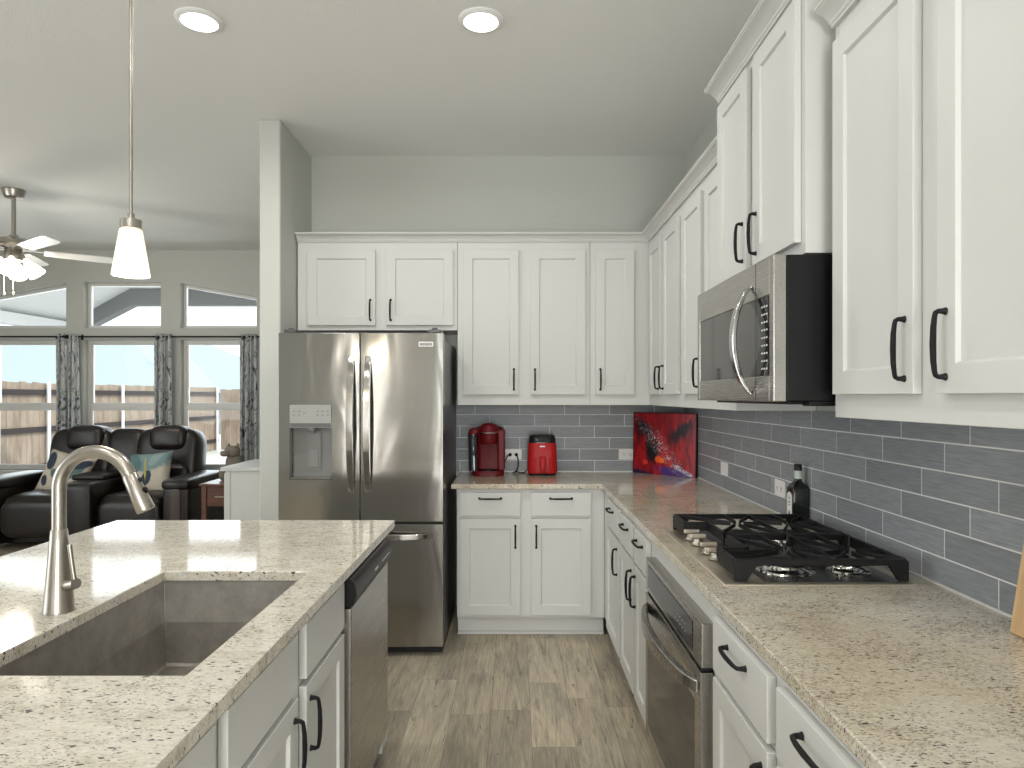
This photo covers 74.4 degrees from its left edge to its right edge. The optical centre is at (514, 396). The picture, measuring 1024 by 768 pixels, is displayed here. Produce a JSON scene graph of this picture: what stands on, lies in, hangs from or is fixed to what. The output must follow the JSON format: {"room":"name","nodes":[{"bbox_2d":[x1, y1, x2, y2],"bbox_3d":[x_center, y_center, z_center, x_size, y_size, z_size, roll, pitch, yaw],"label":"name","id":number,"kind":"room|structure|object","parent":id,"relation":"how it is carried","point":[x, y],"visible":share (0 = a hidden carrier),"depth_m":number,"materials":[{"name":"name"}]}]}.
{"room":"kitchen","nodes":[
{"label":"kitchen","id":0,"kind":"room"},
{"bbox_2d":[2,345,239,433],"bbox_3d":[-20.500,-0.622,32.000,20.000,4.130,13.000,0,0,0],"label":"sky","id":1,"kind":"structure","parent":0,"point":[210,366],"depth_m":28.11,"materials":[{"name":"blue"}]},
{"bbox_2d":[0,250,259,469],"bbox_3d":[-4.239,-0.110,7.715,5.423,3.085,0.150,0,0,0],"label":"wall","id":2,"kind":"structure","parent":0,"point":[232,271],"depth_m":7.64,"materials":[{"name":"grey paint"}]},
{"bbox_2d":[0,335,64,337],"bbox_3d":[-5.652,-0.667,7.586,1.245,0.060,0.106,0,0,0],"label":"curtain rod","id":3,"kind":"object","parent":2,"relation":"attached to","point":[62,336],"visible":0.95,"depth_m":7.55,"materials":[{"name":"black metal"}]},
{"bbox_2d":[56,333,66,431],"bbox_3d":[-5.094,0.341,7.555,0.135,2.085,0.077,0,0,0],"label":"floral curtain","id":4,"kind":"object","parent":3,"relation":"hanging from","point":[61,406],"visible":0.59,"depth_m":7.55,"materials":[{"name":"grey fabric"}]},
{"bbox_2d":[0,340,65,473],"bbox_3d":[-5.515,0.141,7.680,0.930,1.565,0.150,0,0,0],"label":"window","id":5,"kind":"structure","parent":2,"relation":"attached to","point":[3,406],"depth_m":7.72,"materials":[{"name":"white paint"}]},
{"bbox_2d":[0,285,65,327],"bbox_3d":[-5.515,-1.027,7.735,0.870,0.510,0.040,0,0,0],"label":"window","id":6,"kind":"structure","parent":2,"relation":"attached to","point":[63,286],"depth_m":7.71,"materials":[{"name":"white paint"}]},
{"bbox_2d":[88,340,153,424],"bbox_3d":[-4.445,0.096,7.729,0.870,1.475,0.052,0,0,0],"label":"window","id":7,"kind":"structure","parent":2,"relation":"attached to","point":[92,405],"depth_m":7.71,"materials":[{"name":"white paint"}]},
{"bbox_2d":[88,283,160,327],"bbox_3d":[-4.445,-1.032,7.735,0.870,0.520,0.040,0,0,0],"label":"window","id":8,"kind":"structure","parent":2,"relation":"attached to","point":[90,285],"depth_m":7.71,"materials":[{"name":"white paint"}]},
{"bbox_2d":[64,335,259,339],"bbox_3d":[-3.817,-0.667,7.586,2.445,0.060,0.106,0,0,0],"label":"curtain rod","id":9,"kind":"object","parent":2,"relation":"attached to","point":[65,336],"visible":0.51,"depth_m":7.55,"materials":[{"name":"black metal"}]},
{"bbox_2d":[68,334,80,427],"bbox_3d":[-4.937,0.345,7.553,0.175,2.075,0.073,0,0,0],"label":"floral curtain","id":10,"kind":"object","parent":9,"relation":"hanging from","point":[74,417],"visible":0.41,"depth_m":7.54,"materials":[{"name":"grey fabric"}]},
{"bbox_2d":[154,334,171,426],"bbox_3d":[-3.950,0.343,7.555,0.225,2.080,0.077,0,0,0],"label":"floral curtain","id":11,"kind":"object","parent":9,"relation":"hanging from","point":[162,346],"visible":0.46,"depth_m":7.55,"materials":[{"name":"grey fabric"}]},
{"bbox_2d":[240,334,257,461],"bbox_3d":[-2.990,0.343,7.555,0.225,2.080,0.077,0,0,0],"label":"floral curtain","id":12,"kind":"object","parent":9,"relation":"hanging from","point":[248,345],"visible":0.62,"depth_m":7.55,"materials":[{"name":"grey fabric"}]},
{"bbox_2d":[183,340,239,468],"bbox_3d":[-3.355,0.096,7.729,0.870,1.475,0.052,0,0,0],"label":"window","id":13,"kind":"structure","parent":2,"relation":"attached to","point":[187,405],"depth_m":7.71,"materials":[{"name":"white paint"}]},
{"bbox_2d":[183,284,256,327],"bbox_3d":[-3.355,-1.027,7.735,0.870,0.510,0.040,0,0,0],"label":"window","id":14,"kind":"structure","parent":2,"relation":"attached to","point":[185,287],"depth_m":7.71,"materials":[{"name":"white paint"}]},
{"bbox_2d":[260,120,311,519],"bbox_3d":[-1.464,-0.110,5.833,0.127,3.085,3.614,0,0,0],"label":"wall partition","id":15,"kind":"structure","parent":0,"point":[285,165],"depth_m":4.03,"materials":[{"name":"grey paint"}]},
{"bbox_2d":[0,543,659,767],"bbox_3d":[-2.888,1.493,2.320,8.424,0.120,10.940,0,0,0],"label":"floor","id":16,"kind":"structure","parent":0,"point":[483,700],"depth_m":3.13,"materials":[{"name":"grey wood"}]},
{"bbox_2d":[0,425,223,544],"bbox_3d":[-4.010,0.854,6.668,2.058,1.118,1.061,0,0,0],"label":"recliner sofa","id":17,"kind":"object","parent":16,"relation":"on","point":[99,496],"visible":0.71,"depth_m":6.36,"materials":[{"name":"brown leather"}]},
{"bbox_2d":[34,448,96,489],"bbox_3d":[-4.430,0.773,6.660,0.531,0.512,0.216,0,0,-7],"label":"throw pillow","id":18,"kind":"object","parent":17,"relation":"on","point":[56,456],"visible":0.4,"depth_m":6.61,"materials":[{"name":"beige fabric"}]},
{"bbox_2d":[130,451,172,489],"bbox_3d":[-3.575,0.753,6.600,0.474,0.436,0.212,0,0,5],"label":"throw pillow","id":19,"kind":"object","parent":17,"relation":"on","point":[155,468],"visible":0.58,"depth_m":6.55,"materials":[{"name":"teal fabric"}]},
{"bbox_2d":[174,724,214,767],"bbox_3d":[-0.817,0.991,0.826,0.652,0.882,0.751,0,0,0],"label":"base cabinet","id":20,"kind":"object","parent":16,"relation":"on","point":[202,754],"visible":0.2,"depth_m":1.13,"materials":[{"name":"grey paint"}]},
{"bbox_2d":[199,479,223,519],"bbox_3d":[-2.595,1.105,6.276,0.420,0.654,0.598,0,0,0],"label":"end table","id":21,"kind":"object","parent":16,"relation":"on","point":[212,492],"visible":0.22,"depth_m":6.00,"materials":[{"name":"brown wood"}]},
{"bbox_2d":[219,443,242,479],"bbox_3d":[-2.640,0.606,6.285,0.200,0.342,0.200,0,0,0],"label":"figurine","id":22,"kind":"object","parent":21,"relation":"on","point":[232,452],"visible":0.5,"depth_m":6.24,"materials":[{"name":"brown ceramic"}]},
{"bbox_2d":[220,459,259,519],"bbox_3d":[-1.856,0.975,5.254,0.622,0.912,0.652,0,0,0],"label":"base cabinet","id":23,"kind":"object","parent":16,"relation":"on","point":[241,480],"visible":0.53,"depth_m":4.94,"materials":[{"name":"grey paint"}]},
{"bbox_2d":[214,583,343,767],"bbox_3d":[-0.817,0.991,1.643,0.652,0.882,0.880,0,0,0],"label":"base cabinet","id":24,"kind":"object","parent":16,"relation":"on","point":[291,715],"visible":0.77,"depth_m":1.60,"materials":[{"name":"grey paint"}]},
{"bbox_2d":[0,520,394,767],"bbox_3d":[-1.087,0.534,1.616,1.165,0.030,2.432,0,0,0],"label":"countertop","id":25,"kind":"structure","parent":24,"relation":"on","point":[46,721],"depth_m":1.59,"materials":[{"name":"stone"}]},
{"bbox_2d":[42,445,154,615],"bbox_3d":[-1.004,0.318,1.629,0.263,0.400,0.072,0,0,0],"label":"faucet","id":26,"kind":"object","parent":25,"relation":"on","point":[61,580],"visible":1,"depth_m":1.61,"materials":[{"name":"silver metal"}]},
{"bbox_2d":[0,581,296,675],"bbox_3d":[-0.825,0.675,1.630,0.466,0.251,0.784,0,0,0],"label":"sink","id":27,"kind":"object","parent":25,"relation":"in","point":[169,628],"visible":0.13,"depth_m":1.96,"materials":[{"name":"metal"}]},
{"bbox_2d":[340,538,391,767],"bbox_3d":[-0.791,0.997,2.390,0.603,0.868,0.602,0,0,0],"label":"dishwasher","id":28,"kind":"object","parent":16,"relation":"on","point":[365,631],"visible":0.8,"depth_m":2.31,"materials":[{"name":"grey metal"}]},
{"bbox_2d":[278,328,455,651],"bbox_3d":[-0.850,0.526,4.124,0.908,1.810,0.952,0,0,0],"label":"refrigerator","id":29,"kind":"object","parent":16,"relation":"on","point":[367,421],"visible":0.86,"depth_m":3.71,"materials":[{"name":"grey metal"}]},
{"bbox_2d":[378,732,386,753],"bbox_3d":[-0.837,0.991,2.753,0.612,0.882,0.106,0,0,0],"label":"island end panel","id":30,"kind":"object","parent":16,"relation":"on","point":[385,737],"visible":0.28,"depth_m":2.73,"materials":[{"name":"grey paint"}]},
{"bbox_2d":[457,489,603,633],"bbox_3d":[0.094,0.991,4.301,0.878,0.882,0.662,0,0,0],"label":"base cabinet","id":31,"kind":"object","parent":16,"relation":"on","point":[530,561],"visible":0.92,"depth_m":4.01,"materials":[{"name":"grey paint"}]},
{"bbox_2d":[451,472,1023,767],"bbox_3d":[0.393,0.534,2.568,1.542,0.030,4.136,0,0,0],"label":"countertop","id":32,"kind":"structure","parent":31,"relation":"on","point":[928,675],"depth_m":1.41,"materials":[{"name":"stone"}]},
{"bbox_2d":[468,423,504,475],"bbox_3d":[-0.187,0.347,4.473,0.242,0.342,0.224,0,0,0],"label":"coffee maker","id":33,"kind":"object","parent":32,"relation":"on","point":[486,442],"visible":1,"depth_m":4.40,"materials":[{"name":"red plastic"}]},
{"bbox_2d":[481,469,496,470],"bbox_3d":[-0.173,0.481,4.430,0.104,0.008,0.104,0,0,0],"label":"drip tray","id":34,"kind":"object","parent":33,"relation":"on","point":[481,469],"depth_m":4.40,"materials":[{"name":"black plastic"}]},
{"bbox_2d":[527,433,556,475],"bbox_3d":[0.180,0.384,4.484,0.197,0.268,0.238,0,0,0],"label":"air fryer","id":35,"kind":"object","parent":32,"relation":"on","point":[542,454],"visible":1,"depth_m":4.41,"materials":[{"name":"red plastic"}]},
{"bbox_2d":[513,453,526,472],"bbox_3d":[0.035,0.454,4.576,0.104,0.133,0.101,0,0,0],"label":"power cord","id":36,"kind":"object","parent":35,"relation":"attached to","point":[516,454],"visible":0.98,"depth_m":4.57,"materials":[{"name":"black plastic"}]},
{"bbox_2d":[633,412,697,477],"bbox_3d":[0.985,0.314,4.450,0.474,0.410,0.037,0,0,44],"label":"canvas painting","id":37,"kind":"object","parent":32,"relation":"on","point":[666,443],"visible":1,"depth_m":4.43,"materials":[{"name":"red fabric"}]},
{"bbox_2d":[662,514,918,586],"bbox_3d":[0.834,0.485,2.228,0.532,0.067,0.780,0,0,0],"label":"gas cooktop","id":38,"kind":"object","parent":32,"relation":"in","point":[767,555],"visible":1,"depth_m":2.00,"materials":[{"name":"black metal"}]},
{"bbox_2d":[787,464,808,517],"bbox_3d":[1.128,0.394,2.692,0.068,0.248,0.067,0,0,0],"label":"oil bottle","id":39,"kind":"object","parent":32,"relation":"on","point":[797,491],"visible":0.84,"depth_m":2.66,"materials":[{"name":"black glass"}]},
{"bbox_2d":[1010,544,1023,638],"bbox_3d":[1.121,0.341,1.305,0.075,0.358,0.352,0,0,0],"label":"cutting board","id":40,"kind":"object","parent":32,"relation":"on","point":[1017,622],"visible":1,"depth_m":1.47,"materials":[{"name":"brown wood"}]},
{"bbox_2d":[605,492,622,657],"bbox_3d":[0.821,0.991,3.679,0.678,0.882,0.685,0,0,0],"label":"base cabinet","id":41,"kind":"object","parent":16,"relation":"on","point":[612,510],"visible":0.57,"depth_m":3.58,"materials":[{"name":"grey paint"}]},
{"bbox_2d":[618,511,652,725],"bbox_3d":[0.821,0.991,2.974,0.678,0.882,0.723,0,0,0],"label":"base cabinet","id":42,"kind":"object","parent":16,"relation":"on","point":[636,545],"visible":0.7,"depth_m":2.90,"materials":[{"name":"grey paint"}]},
{"bbox_2d":[653,543,718,676],"bbox_3d":[0.847,0.991,2.192,0.626,0.882,0.839,0,0,0],"label":"base cabinet","id":43,"kind":"object","parent":16,"relation":"on","point":[693,592],"visible":0.02,"depth_m":2.09,"materials":[{"name":"grey paint"}]},
{"bbox_2d":[641,557,713,767],"bbox_3d":[0.732,0.939,2.178,0.604,0.664,0.756,0,0,0],"label":"wall oven","id":44,"kind":"object","parent":43,"relation":"in","point":[678,634],"visible":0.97,"depth_m":2.06,"materials":[{"name":"grey metal"}]},
{"bbox_2d":[713,613,865,767],"bbox_3d":[0.821,0.991,1.348,0.678,0.882,0.846,0,0,0],"label":"base cabinet","id":45,"kind":"object","parent":16,"relation":"on","point":[759,721],"visible":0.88,"depth_m":1.43,"materials":[{"name":"grey paint"}]},
{"bbox_2d":[0,0,759,249],"bbox_3d":[-2.888,-1.727,2.320,8.424,0.150,10.940,0,0,0],"label":"ceiling","id":46,"kind":"structure","parent":0,"point":[344,77],"depth_m":3.65,"materials":[{"name":"white paint"}]},
{"bbox_2d":[0,187,113,295],"bbox_3d":[-4.058,-1.223,5.394,1.316,0.856,1.368,0,0,0],"label":"ceiling fan","id":47,"kind":"object","parent":46,"relation":"hanging from","point":[13,246],"visible":0.99,"depth_m":5.38,"materials":[{"name":"white wood"}]},
{"bbox_2d":[111,0,149,278],"bbox_3d":[-1.138,-1.004,2.000,0.120,1.294,0.120,0,0,0],"label":"pendant lamp","id":48,"kind":"object","parent":46,"relation":"hanging from","point":[130,260],"visible":1,"depth_m":1.99,"materials":[{"name":"white glass"}]},
{"bbox_2d":[174,7,223,33],"bbox_3d":[-1.384,-1.643,2.960,0.198,0.017,0.198,0,0,0],"label":"recessed light","id":49,"kind":"object","parent":46,"relation":"in","point":[200,20],"visible":1,"depth_m":2.94,"materials":[{"name":"white plastic"}]},
{"bbox_2d":[181,13,217,31],"bbox_3d":[-1.384,-1.639,2.960,0.147,0.009,0.147,0,0,0],"label":"diffuser","id":50,"kind":"object","parent":49,"relation":"attached to","point":[197,22],"depth_m":2.95,"materials":[{"name":"white plastic"}]},
{"bbox_2d":[458,7,503,33],"bbox_3d":[-0.149,-1.643,2.960,0.198,0.017,0.198,0,0,0],"label":"recessed light","id":51,"kind":"object","parent":46,"relation":"in","point":[481,20],"visible":1,"depth_m":2.94,"materials":[{"name":"white plastic"}]},
{"bbox_2d":[464,13,497,31],"bbox_3d":[-0.149,-1.639,2.960,0.147,0.009,0.147,0,0,0],"label":"diffuser","id":52,"kind":"object","parent":51,"relation":"attached to","point":[473,22],"depth_m":2.95,"materials":[{"name":"white plastic"}]},
{"bbox_2d":[312,156,685,603],"bbox_3d":[-0.113,-0.110,4.711,2.574,3.085,0.149,0,0,0],"label":"wall","id":53,"kind":"structure","parent":0,"point":[350,193],"depth_m":4.65,"materials":[{"name":"grey paint"}]},
{"bbox_2d":[298,242,457,334],"bbox_3d":[-0.880,-0.709,4.456,1.022,0.573,0.376,0,0,0],"label":"upper cabinet","id":54,"kind":"object","parent":53,"relation":"attached to","point":[344,287],"visible":0.96,"depth_m":4.31,"materials":[{"name":"grey paint"}]},
{"bbox_2d":[295,136,716,241],"bbox_3d":[-0.266,-1.012,3.472,2.250,0.050,1.694,0,0,0],"label":"trim","id":55,"kind":"structure","parent":54,"relation":"attached to","point":[707,161],"depth_m":4.27,"materials":[{"name":"grey paint"}]},
{"bbox_2d":[458,242,589,404],"bbox_3d":[0.056,-0.469,4.456,0.846,1.051,0.376,0,0,0],"label":"upper cabinet","id":56,"kind":"object","parent":53,"relation":"attached to","point":[524,307],"visible":1,"depth_m":4.31,"materials":[{"name":"grey paint"}]},
{"bbox_2d":[457,405,683,471],"bbox_3d":[0.382,0.287,4.638,1.564,0.460,0.003,0,0,0],"label":"wall tiles","id":57,"kind":"structure","parent":53,"relation":"attached to","point":[513,425],"depth_m":4.64,"materials":[{"name":"grey tile"}]},
{"bbox_2d":[505,449,521,459],"bbox_3d":[-0.012,0.399,4.632,0.116,0.072,0.008,0,0,0],"label":"wall outlet","id":58,"kind":"object","parent":57,"relation":"attached to","point":[507,451],"visible":0.91,"depth_m":4.63,"materials":[{"name":"white plastic"}]},
{"bbox_2d":[619,449,632,459],"bbox_3d":[0.770,0.399,4.632,0.116,0.072,0.008,0,0,0],"label":"wall outlet","id":59,"kind":"object","parent":57,"relation":"attached to","point":[624,454],"visible":1,"depth_m":4.63,"materials":[{"name":"white plastic"}]},
{"bbox_2d":[590,242,648,404],"bbox_3d":[0.822,-0.469,4.456,0.681,1.051,0.376,0,0,0],"label":"upper cabinet","id":60,"kind":"object","parent":53,"relation":"attached to","point":[618,270],"visible":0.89,"depth_m":4.31,"materials":[{"name":"grey paint"}]},
{"bbox_2d":[686,113,1023,617],"bbox_3d":[1.239,-0.110,0.893,0.149,3.085,7.786,0,0,0],"label":"wall","id":61,"kind":"structure","parent":0,"point":[882,436],"depth_m":2.40,"materials":[{"name":"white"}]},
{"bbox_2d":[648,204,682,406],"bbox_3d":[0.990,-0.469,3.890,0.364,1.051,0.857,0,0,0],"label":"upper cabinet","id":62,"kind":"object","parent":61,"relation":"attached to","point":[664,250],"visible":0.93,"depth_m":3.79,"materials":[{"name":"grey paint"}]},
{"bbox_2d":[461,471,1011,617],"bbox_3d":[0.397,0.516,2.518,1.534,0.006,4.236,0,0,0],"label":"trim","id":63,"kind":"structure","parent":61,"relation":"attached to","point":[910,571],"depth_m":1.92,"materials":[{"name":"grey tile"}]},
{"bbox_2d":[681,165,815,410],"bbox_3d":[0.990,-0.469,3.042,0.364,1.051,0.837,0,0,0],"label":"upper cabinet","id":64,"kind":"object","parent":61,"relation":"attached to","point":[699,212],"visible":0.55,"depth_m":3.14,"materials":[{"name":"grey paint"}]},
{"bbox_2d":[717,0,835,284],"bbox_3d":[0.960,-0.770,2.240,0.424,0.750,0.765,0,0,0],"label":"upper cabinet","id":65,"kind":"object","parent":61,"relation":"attached to","point":[774,124],"visible":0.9,"depth_m":2.00,"materials":[{"name":"grey paint"}]},
{"bbox_2d":[704,0,792,103],"bbox_3d":[0.767,-1.161,2.240,0.065,0.050,0.765,0,0,0],"label":"trim","id":66,"kind":"structure","parent":65,"relation":"attached to","point":[767,13],"depth_m":2.23,"materials":[{"name":"grey paint"}]},
{"bbox_2d":[698,254,835,405],"bbox_3d":[0.903,-0.181,2.232,0.518,0.417,0.769,0,0,0],"label":"microwave","id":67,"kind":"object","parent":65,"relation":"attached to","point":[765,331],"visible":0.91,"depth_m":1.87,"materials":[{"name":"silver metal"}]},
{"bbox_2d":[684,407,1023,614],"bbox_3d":[1.165,0.287,2.518,0.003,0.460,4.236,0,0,0],"label":"wall tiles","id":68,"kind":"structure","parent":61,"relation":"attached to","point":[995,464],"depth_m":2.04,"materials":[{"name":"grey tile"}]},
{"bbox_2d":[721,462,727,476],"bbox_3d":[1.160,0.403,3.745,0.007,0.072,0.116,0,0,0],"label":"wall outlet","id":69,"kind":"object","parent":68,"relation":"attached to","point":[724,466],"visible":1,"depth_m":3.73,"materials":[{"name":"white plastic"}]},
{"bbox_2d":[775,479,785,497],"bbox_3d":[1.160,0.403,2.955,0.008,0.072,0.116,0,0,0],"label":"wall outlet","id":70,"kind":"object","parent":68,"relation":"attached to","point":[780,486],"visible":1,"depth_m":2.94,"materials":[{"name":"white plastic"}]},
{"bbox_2d":[832,0,1023,428],"bbox_3d":[0.990,-0.469,1.406,0.364,1.051,0.812,0,0,0],"label":"upper cabinet","id":71,"kind":"object","parent":61,"relation":"attached to","point":[928,95],"visible":1,"depth_m":1.41,"materials":[{"name":"grey paint"}]},
{"bbox_2d":[814,0,859,28],"bbox_3d":[0.831,-1.012,1.406,0.057,0.050,0.812,0,0,0],"label":"trim","id":72,"kind":"structure","parent":71,"relation":"attached to","point":[833,12],"depth_m":1.76,"materials":[{"name":"grey paint"}]},
{"label":"outside","id":73,"kind":"structure","parent":0,"visible":0},
{"bbox_2d":[206,434,226,463],"bbox_3d":[-5.000,1.503,33.895,70.000,0.100,52.209,0,0,0],"label":"ground","id":74,"kind":"structure","parent":73,"point":[212,457],"depth_m":16.02,"materials":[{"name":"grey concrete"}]},
{"bbox_2d":[0,381,218,463],"bbox_3d":[-7.905,0.603,12.975,0.125,1.700,10.150,0,0,0],"label":"wooden fence","id":75,"kind":"object","parent":74,"relation":"on","point":[26,436],"visible":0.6,"depth_m":11.40,"materials":[{"name":"brown wood"}]},
{"bbox_2d":[0,287,256,325],"bbox_3d":[-3.925,-0.058,8.640,4.650,3.019,1.680,0,0,0],"label":"patio cover","id":76,"kind":"object","parent":74,"relation":"on","point":[109,303],"visible":0.07,"depth_m":9.21,"materials":[{"name":"grey"}]},
{"bbox_2d":[221,389,239,449],"bbox_3d":[-2.950,0.617,18.129,9.896,1.632,0.018,0,0,0],"label":"wooden fence","id":77,"kind":"object","parent":74,"relation":"on","point":[230,419],"visible":0.06,"depth_m":18.12,"materials":[{"name":"brown wood"}]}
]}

